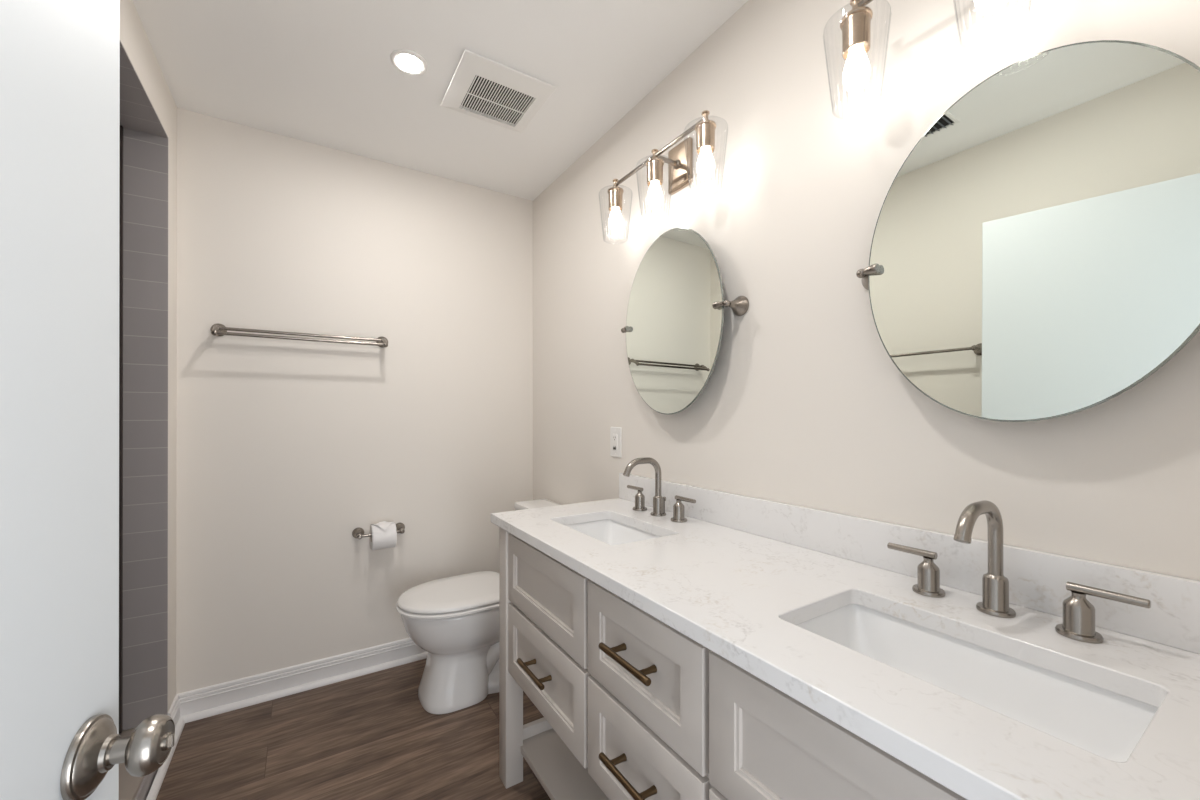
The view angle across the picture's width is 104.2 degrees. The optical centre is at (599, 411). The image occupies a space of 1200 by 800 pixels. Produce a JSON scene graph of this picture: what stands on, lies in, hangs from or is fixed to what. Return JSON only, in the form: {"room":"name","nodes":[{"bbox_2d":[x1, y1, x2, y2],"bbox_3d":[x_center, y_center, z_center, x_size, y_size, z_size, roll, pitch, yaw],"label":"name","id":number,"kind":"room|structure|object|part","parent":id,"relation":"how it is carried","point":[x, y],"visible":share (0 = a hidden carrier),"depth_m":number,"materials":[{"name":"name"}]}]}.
{"room":"bathroom","nodes":[
{"label":"bathroom","id":0,"kind":"room"},
{"bbox_2d":[120,0,176,730],"bbox_3d":[-1.025,0.005,0.712,0.116,2.440,2.630,0,0,-32],"label":"wall","id":1,"kind":"structure","parent":0,"point":[134,39],"depth_m":1.77,"materials":[{"name":"white paint"}]},
{"bbox_2d":[119,728,144,799],"bbox_3d":[-1.444,1.183,1.371,0.122,0.088,0.779,0,0,-32],"label":"trim","id":2,"kind":"structure","parent":1,"relation":"attached to","point":[129,785],"depth_m":1.44,"materials":[{"name":"beige stone"}]},
{"bbox_2d":[120,41,167,137],"bbox_3d":[-1.447,-1.022,1.376,0.120,0.004,0.779,0,0,-32],"label":"ceiling","id":3,"kind":"structure","parent":1,"relation":"attached to","point":[137,113],"depth_m":1.55,"materials":[{"name":"grey paint"}]},
{"bbox_2d":[123,128,167,729],"bbox_3d":[-1.655,0.058,1.704,0.120,2.161,0.004,0,0,-32],"label":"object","id":4,"kind":"structure","parent":1,"relation":"attached to","point":[145,155],"depth_m":1.70,"materials":[{"name":"grey tile"}]},
{"bbox_2d":[134,769,157,799],"bbox_3d":[-1.389,1.189,1.406,0.007,0.075,0.779,0,0,-32],"label":"trim","id":5,"kind":"structure","parent":1,"relation":"attached to","point":[147,782],"depth_m":1.47,"materials":[{"name":"grey wood"}]},
{"bbox_2d":[146,694,184,799],"bbox_3d":[-0.994,1.171,0.799,0.032,0.109,2.510,0,0,-32],"label":"baseboard","id":6,"kind":"structure","parent":1,"relation":"attached to","point":[174,711],"depth_m":1.69,"materials":[{"name":"white paint"}]},
{"bbox_2d":[156,658,550,799],"bbox_3d":[-0.352,1.254,0.382,3.000,0.060,4.500,0,0,-32],"label":"floor","id":7,"kind":"structure","parent":0,"point":[371,736],"depth_m":1.69,"materials":[{"name":"brown wood"}]},
{"bbox_2d":[396,499,560,713],"bbox_3d":[-0.514,0.843,2.132,0.764,0.770,0.396,0,0,-32],"label":"toilet","id":8,"kind":"object","parent":7,"relation":"on","point":[454,619],"visible":0.59,"depth_m":1.95,"materials":[{"name":"white ceramic"}]},
{"bbox_3d":[-0.632,0.817,2.058,0.486,0.019,0.396,0,0,-32],"label":"seat","id":9,"kind":"part","parent":8,"relation":"part of","materials":[{"name":"white plastic"}]},
{"bbox_3d":[-0.629,0.795,2.060,0.483,0.026,0.386,0,0,-32],"label":"lid","id":10,"kind":"part","parent":8,"relation":"part of","materials":[{"name":"white plastic"}]},
{"bbox_3d":[-0.607,1.027,2.073,0.510,0.400,0.376,0,0,-32],"label":"bowl","id":11,"kind":"part","parent":8,"relation":"part of","materials":[{"name":"white ceramic"}]},
{"bbox_3d":[-0.268,0.475,2.289,0.181,0.035,0.372,0,0,-32],"label":"tank lid","id":12,"kind":"part","parent":8,"relation":"part of","materials":[{"name":"white ceramic"}]},
{"bbox_2d":[499,527,966,799],"bbox_3d":[0.275,0.802,1.074,0.562,0.844,1.492,0,0,-32],"label":"vanity cabinet","id":13,"kind":"object","parent":7,"relation":"on","point":[633,707],"visible":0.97,"depth_m":0.93,"materials":[{"name":"grey paint"}]},
{"bbox_3d":[-0.294,0.804,1.560,0.061,0.844,0.062,0,0,-32],"label":"leg","id":14,"kind":"part","parent":13,"relation":"part of","materials":[{"name":"grey paint"}]},
{"bbox_3d":[-0.202,0.729,1.356,0.036,0.014,0.014,0,0,-32],"label":"post","id":15,"kind":"part","parent":13,"relation":"part of","materials":[{"name":"gold metal"}]},
{"bbox_3d":[-0.194,0.729,1.302,0.014,0.014,0.163,0,0,-32],"label":"handle","id":16,"kind":"part","parent":13,"relation":"part of","materials":[{"name":"gold metal"}]},
{"bbox_3d":[-0.096,1.098,1.686,0.406,0.059,0.020,0,0,-32],"label":"rail","id":17,"kind":"part","parent":13,"relation":"part of","materials":[{"name":"grey paint"}]},
{"bbox_3d":[-0.148,0.729,1.272,0.036,0.014,0.014,0,0,-32],"label":"post","id":18,"kind":"part","parent":13,"relation":"part of","materials":[{"name":"gold metal"}]},
{"bbox_3d":[-0.161,0.735,1.323,0.018,0.225,0.498,0,0,-32],"label":"drawer","id":19,"kind":"part","parent":13,"relation":"part of","materials":[{"name":"grey paint"}]},
{"bbox_2d":[521,728,608,799],"bbox_3d":[0.295,1.115,1.107,0.472,0.022,1.399,0,0,-32],"label":"shelf","id":20,"kind":"object","parent":13,"relation":"attached to","point":[557,769],"depth_m":1.45,"materials":[{"name":"grey paint"}]},
{"bbox_3d":[0.039,0.728,0.976,0.036,0.014,0.014,0,0,-32],"label":"post","id":21,"kind":"part","parent":13,"relation":"part of","materials":[{"name":"gold metal"}]},
{"bbox_3d":[0.039,0.495,0.976,0.036,0.014,0.014,0,0,-32],"label":"post","id":22,"kind":"part","parent":13,"relation":"part of","materials":[{"name":"gold metal"}]},
{"bbox_3d":[0.047,0.728,0.922,0.014,0.014,0.163,0,0,-32],"label":"handle","id":23,"kind":"part","parent":13,"relation":"part of","materials":[{"name":"gold metal"}]},
{"bbox_3d":[0.047,0.495,0.922,0.014,0.014,0.163,0,0,-32],"label":"handle","id":24,"kind":"part","parent":13,"relation":"part of","materials":[{"name":"gold metal"}]},
{"bbox_3d":[0.092,0.495,0.891,0.036,0.014,0.014,0,0,-32],"label":"post","id":25,"kind":"part","parent":13,"relation":"part of","materials":[{"name":"gold metal"}]},
{"bbox_3d":[0.092,0.728,0.891,0.036,0.014,0.014,0,0,-32],"label":"post","id":26,"kind":"part","parent":13,"relation":"part of","materials":[{"name":"gold metal"}]},
{"bbox_3d":[0.080,0.503,0.943,0.018,0.215,0.375,0,0,-32],"label":"drawer","id":27,"kind":"part","parent":13,"relation":"part of","materials":[{"name":"grey paint"}]},
{"bbox_3d":[0.080,0.734,0.943,0.018,0.225,0.375,0,0,-32],"label":"drawer","id":28,"kind":"part","parent":13,"relation":"part of","materials":[{"name":"grey paint"}]},
{"bbox_3d":[0.317,0.733,0.568,0.018,0.225,0.483,0,0,-32],"label":"drawer","id":29,"kind":"part","parent":13,"relation":"part of","materials":[{"name":"grey paint"}]},
{"bbox_2d":[491,498,1199,799],"bbox_3d":[0.288,0.365,1.090,0.560,0.030,1.603,0,0,-32],"label":"countertop","id":30,"kind":"structure","parent":13,"relation":"on","point":[742,596],"depth_m":0.69,"materials":[{"name":"white stone"}]},
{"bbox_2d":[565,519,659,544],"bbox_3d":[0.035,0.451,1.443,0.269,0.139,0.407,0,0,-32],"label":"sink","id":31,"kind":"object","parent":30,"relation":"in","point":[611,532],"visible":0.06,"depth_m":1.61,"materials":[{"name":"white ceramic"}]},
{"bbox_2d":[623,457,695,522],"bbox_3d":[0.156,0.251,1.563,0.185,0.198,0.353,0,0,-32],"label":"faucet","id":32,"kind":"object","parent":30,"relation":"on","point":[658,500],"visible":1,"depth_m":1.57,"materials":[{"name":"silver metal"}]},
{"bbox_3d":[0.130,0.278,1.704,0.013,0.013,0.086,0,0,-32],"label":"lever","id":33,"kind":"part","parent":32,"relation":"part of","materials":[{"name":"silver metal"}]},
{"bbox_3d":[0.146,0.317,1.679,0.053,0.067,0.053,0,0,-32],"label":"handle","id":34,"kind":"part","parent":32,"relation":"part of","materials":[{"name":"silver metal"}]},
{"bbox_3d":[0.151,0.251,1.560,0.172,0.198,0.054,0,0,-32],"label":"spout","id":35,"kind":"part","parent":32,"relation":"part of","materials":[{"name":"silver metal"}]},
{"bbox_3d":[0.257,0.317,1.504,0.053,0.067,0.053,0,0,-32],"label":"handle","id":36,"kind":"part","parent":32,"relation":"part of","materials":[{"name":"silver metal"}]},
{"bbox_3d":[0.273,0.277,1.479,0.013,0.013,0.086,0,0,-32],"label":"lever","id":37,"kind":"part","parent":32,"relation":"part of","materials":[{"name":"silver metal"}]},
{"bbox_2d":[796,604,1157,761],"bbox_3d":[0.510,0.449,0.693,0.274,0.139,0.433,0,0,-32],"label":"sink","id":38,"kind":"object","parent":30,"relation":"in","point":[1106,724],"visible":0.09,"depth_m":0.73,"materials":[{"name":"white ceramic"}]},
{"bbox_2d":[887,500,1150,643],"bbox_3d":[0.647,0.249,0.787,0.185,0.198,0.353,0,0,-32],"label":"faucet","id":39,"kind":"object","parent":30,"relation":"on","point":[1078,624],"visible":1,"depth_m":0.79,"materials":[{"name":"silver metal"}]},
{"bbox_3d":[0.621,0.275,0.928,0.013,0.013,0.086,0,0,-32],"label":"lever","id":40,"kind":"part","parent":39,"relation":"part of","materials":[{"name":"silver metal"}]},
{"bbox_3d":[0.636,0.315,0.902,0.053,0.067,0.053,0,0,-32],"label":"handle","id":41,"kind":"part","parent":39,"relation":"part of","materials":[{"name":"silver metal"}]},
{"bbox_3d":[0.642,0.249,0.783,0.172,0.198,0.054,0,0,-32],"label":"spout","id":42,"kind":"part","parent":39,"relation":"part of","materials":[{"name":"silver metal"}]},
{"bbox_3d":[0.747,0.315,0.728,0.053,0.067,0.053,0,0,-32],"label":"handle","id":43,"kind":"part","parent":39,"relation":"part of","materials":[{"name":"silver metal"}]},
{"bbox_3d":[0.763,0.275,0.702,0.013,0.013,0.086,0,0,-32],"label":"lever","id":44,"kind":"part","parent":39,"relation":"part of","materials":[{"name":"silver metal"}]},
{"bbox_2d":[176,107,532,693],"bbox_3d":[-1.061,0.009,2.315,1.776,2.440,0.120,0,0,-32],"label":"wall","id":45,"kind":"structure","parent":0,"point":[286,448],"depth_m":2.14,"materials":[{"name":"white paint"}]},
{"bbox_2d":[210,323,387,347],"bbox_3d":[-1.276,-0.332,2.038,0.669,0.065,0.121,0,0,-32],"label":"towel bar","id":46,"kind":"object","parent":45,"relation":"attached to","point":[217,329],"visible":1,"depth_m":1.99,"materials":[{"name":"silver metal"}]},
{"bbox_3d":[-1.536,-0.332,1.873,0.054,0.065,0.121,0,0,-32],"label":"post","id":47,"kind":"part","parent":46,"relation":"part of","materials":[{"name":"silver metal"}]},
{"bbox_3d":[-1.250,-0.311,1.996,0.615,0.014,0.014,0,0,-32],"label":"rail","id":48,"kind":"part","parent":46,"relation":"part of","materials":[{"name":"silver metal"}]},
{"bbox_3d":[-1.280,-0.338,2.045,0.615,0.014,0.014,0,0,-32],"label":"rail","id":49,"kind":"part","parent":46,"relation":"part of","materials":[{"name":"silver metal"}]},
{"bbox_3d":[-1.016,-0.332,2.202,0.054,0.065,0.121,0,0,-32],"label":"post","id":50,"kind":"part","parent":46,"relation":"part of","materials":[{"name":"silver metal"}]},
{"bbox_2d":[177,638,427,722],"bbox_3d":[-1.020,1.174,2.248,1.536,0.109,0.032,0,0,-32],"label":"baseboard","id":51,"kind":"structure","parent":45,"relation":"attached to","point":[205,702],"depth_m":2.05,"materials":[{"name":"white paint"}]},
{"bbox_2d":[352,523,404,538],"bbox_3d":[-1.035,0.568,2.207,0.232,0.052,0.088,0,0,-32],"label":"toilet paper holder","id":52,"kind":"object","parent":45,"relation":"attached to","point":[358,533],"visible":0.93,"depth_m":2.19,"materials":[{"name":"silver metal"}]},
{"bbox_3d":[-1.111,0.568,2.159,0.052,0.052,0.088,0,0,-32],"label":"post","id":53,"kind":"part","parent":52,"relation":"part of","materials":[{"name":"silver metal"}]},
{"bbox_2d":[370,521,396,549],"bbox_3d":[-1.012,0.577,2.185,0.102,0.124,0.115,0,0,-32],"label":"toilet paper roll","id":54,"kind":"object","parent":52,"relation":"hanging from","point":[383,534],"visible":0.98,"depth_m":2.15,"materials":[{"name":"white paper"}]},
{"bbox_3d":[-0.959,0.568,2.255,0.052,0.052,0.088,0,0,-32],"label":"post","id":55,"kind":"part","parent":52,"relation":"part of","materials":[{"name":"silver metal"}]},
{"bbox_2d":[133,0,747,200],"bbox_3d":[-0.773,-1.254,1.052,3.000,0.080,2.930,0,0,-32],"label":"ceiling","id":56,"kind":"structure","parent":0,"point":[320,72],"depth_m":1.63,"materials":[{"name":"white paint"}]},
{"bbox_2d":[390,49,427,75],"bbox_3d":[-0.660,-1.210,1.620,0.120,0.006,0.120,0,0,-32],"label":"recessed light","id":57,"kind":"object","parent":56,"relation":"in","point":[409,62],"visible":1,"depth_m":1.61,"materials":[{"name":"white plastic"}]},
{"bbox_2d":[441,49,556,132],"bbox_3d":[-0.390,-1.201,1.778,0.340,0.024,0.332,0,0,-32],"label":"exhaust fan","id":58,"kind":"object","parent":56,"relation":"attached to","point":[480,87],"visible":1,"depth_m":1.75,"materials":[{"name":"white plastic"}]},
{"bbox_2d":[460,75,534,126],"bbox_3d":[-0.395,-1.197,1.798,0.230,0.015,0.212,0,0,-32],"label":"grille","id":59,"kind":"object","parent":58,"relation":"attached to","point":[487,97],"depth_m":1.80,"materials":[{"name":"grey plastic"}]},
{"bbox_2d":[533,0,1199,579],"bbox_3d":[0.373,0.006,1.595,0.120,2.440,2.630,0,0,-32],"label":"wall","id":60,"kind":"structure","parent":0,"point":[803,402],"depth_m":1.18,"materials":[{"name":"white paint"}]},
{"bbox_2d":[610,427,621,457],"bbox_3d":[0.067,0.126,1.956,0.010,0.125,0.078,0,0,-32],"label":"wall outlet","id":61,"kind":"object","parent":60,"relation":"attached to","point":[615,432],"visible":1,"depth_m":1.95,"materials":[{"name":"white plastic"}]},
{"bbox_2d":[613,434,616,449],"bbox_3d":[0.066,0.126,1.955,0.003,0.067,0.034,0,0,-32],"label":"receptacle","id":62,"kind":"object","parent":61,"relation":"attached to","point":[614,435],"depth_m":1.95,"materials":[{"name":"white plastic"}]},
{"bbox_2d":[607,110,715,231],"bbox_3d":[0.208,-0.788,1.573,0.181,0.280,0.594,0,0,-32],"label":"vanity light","id":63,"kind":"object","parent":60,"relation":"attached to","point":[679,160],"visible":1,"depth_m":1.55,"materials":[{"name":"silver metal"}]},
{"bbox_2d":[607,179,623,210],"bbox_3d":[0.061,-0.817,1.756,0.062,0.112,0.062,0,0,-32],"label":"socket","id":64,"kind":"object","parent":63,"relation":"attached to","point":[615,193],"depth_m":1.73,"materials":[{"name":"silver metal"}]},
{"bbox_3d":[0.061,-0.724,1.756,0.051,0.089,0.051,0,0,-32],"label":"bulb","id":65,"kind":"part","parent":63,"relation":"part of","materials":[{"name":"white glass"}]},
{"bbox_2d":[646,149,663,186],"bbox_3d":[0.186,-0.818,1.559,0.062,0.112,0.062,0,0,-32],"label":"socket","id":66,"kind":"object","parent":63,"relation":"attached to","point":[654,164],"depth_m":1.54,"materials":[{"name":"silver metal"}]},
{"bbox_3d":[0.186,-0.725,1.559,0.051,0.089,0.051,0,0,-32],"label":"bulb","id":67,"kind":"part","parent":63,"relation":"part of","materials":[{"name":"white glass"}]},
{"bbox_3d":[0.226,-0.854,1.584,0.105,0.032,0.476,0,0,-32],"label":"arm","id":68,"kind":"part","parent":63,"relation":"part of","materials":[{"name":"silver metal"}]},
{"bbox_2d":[695,110,715,154],"bbox_3d":[0.310,-0.819,1.362,0.062,0.112,0.062,0,0,-32],"label":"socket","id":69,"kind":"object","parent":63,"relation":"attached to","point":[705,128],"depth_m":1.34,"materials":[{"name":"silver metal"}]},
{"bbox_3d":[0.310,-0.725,1.362,0.051,0.089,0.051,0,0,-32],"label":"bulb","id":70,"kind":"part","parent":63,"relation":"part of","materials":[{"name":"white glass"}]},
{"bbox_2d":[621,227,748,414],"bbox_3d":[0.251,-0.305,1.600,0.080,0.628,0.585,0,0,-32],"label":"mirror","id":71,"kind":"object","parent":60,"relation":"attached to","point":[673,329],"visible":1,"depth_m":1.55,"materials":[{"name":"white mirror"}]},
{"bbox_2d":[619,473,1199,653],"bbox_3d":[0.516,0.298,1.235,0.020,0.102,1.603,0,0,-32],"label":"backsplash","id":72,"kind":"structure","parent":60,"relation":"attached to","point":[1037,579],"depth_m":0.91,"materials":[{"name":"white stone"}]},
{"bbox_2d":[840,0,1007,92],"bbox_3d":[0.692,-0.790,0.808,0.181,0.280,0.594,0,0,-32],"label":"vanity light","id":73,"kind":"object","parent":60,"relation":"attached to","point":[855,25],"visible":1,"depth_m":0.97,"materials":[{"name":"white glass"}]},
{"bbox_2d":[840,0,872,59],"bbox_3d":[0.545,-0.820,0.990,0.062,0.112,0.062,0,0,-32],"label":"socket","id":74,"kind":"object","parent":73,"relation":"attached to","point":[855,25],"depth_m":0.97,"materials":[{"name":"silver metal"}]},
{"bbox_3d":[0.545,-0.726,0.990,0.051,0.089,0.051,0,0,-32],"label":"bulb","id":75,"kind":"part","parent":73,"relation":"part of","materials":[{"name":"white glass"}]},
{"bbox_3d":[0.710,-0.856,0.819,0.105,0.032,0.476,0,0,-32],"label":"arm","id":76,"kind":"part","parent":73,"relation":"part of","materials":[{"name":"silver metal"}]},
{"bbox_3d":[0.669,-0.727,0.793,0.051,0.089,0.051,0,0,-32],"label":"bulb","id":77,"kind":"part","parent":73,"relation":"part of","materials":[{"name":"white glass"}]},
{"bbox_2d":[856,40,1199,421],"bbox_3d":[0.740,-0.296,0.827,0.080,0.628,0.585,0,0,-32],"label":"mirror","id":78,"kind":"object","parent":60,"relation":"attached to","point":[1035,253],"visible":1,"depth_m":0.78,"materials":[{"name":"white mirror"}]},
{"bbox_3d":[-1.838,0.006,1.026,0.914,2.440,1.270,0,0,-32],"label":"wall","id":79,"kind":"structure","parent":0,"visible":0},
{"bbox_2d":[119,125,122,733],"bbox_3d":[-1.709,0.060,1.659,0.020,2.159,0.014,0,0,-32],"label":"trim","id":80,"kind":"structure","parent":79,"relation":"attached to","point":[121,127],"depth_m":1.66,"materials":[{"name":"white paint"}]},
{"bbox_3d":[0.343,0.002,0.092,1.536,2.440,0.120,0,0,-32],"label":"wall","id":81,"kind":"structure","parent":0,"visible":0},
{"bbox_2d":[0,0,174,799],"bbox_3d":[-0.403,0.217,0.188,0.175,1.988,0.775,0,0,-26],"label":"door","id":82,"kind":"structure","parent":81,"relation":"in","point":[60,739],"depth_m":0.45,"materials":[{"name":"white paint"}]},
{"bbox_3d":[-0.495,0.360,0.501,0.048,0.056,0.056,0,0,-21],"label":"knob","id":83,"kind":"part","parent":82,"relation":"part of","materials":[{"name":"silver metal"}]}
]}

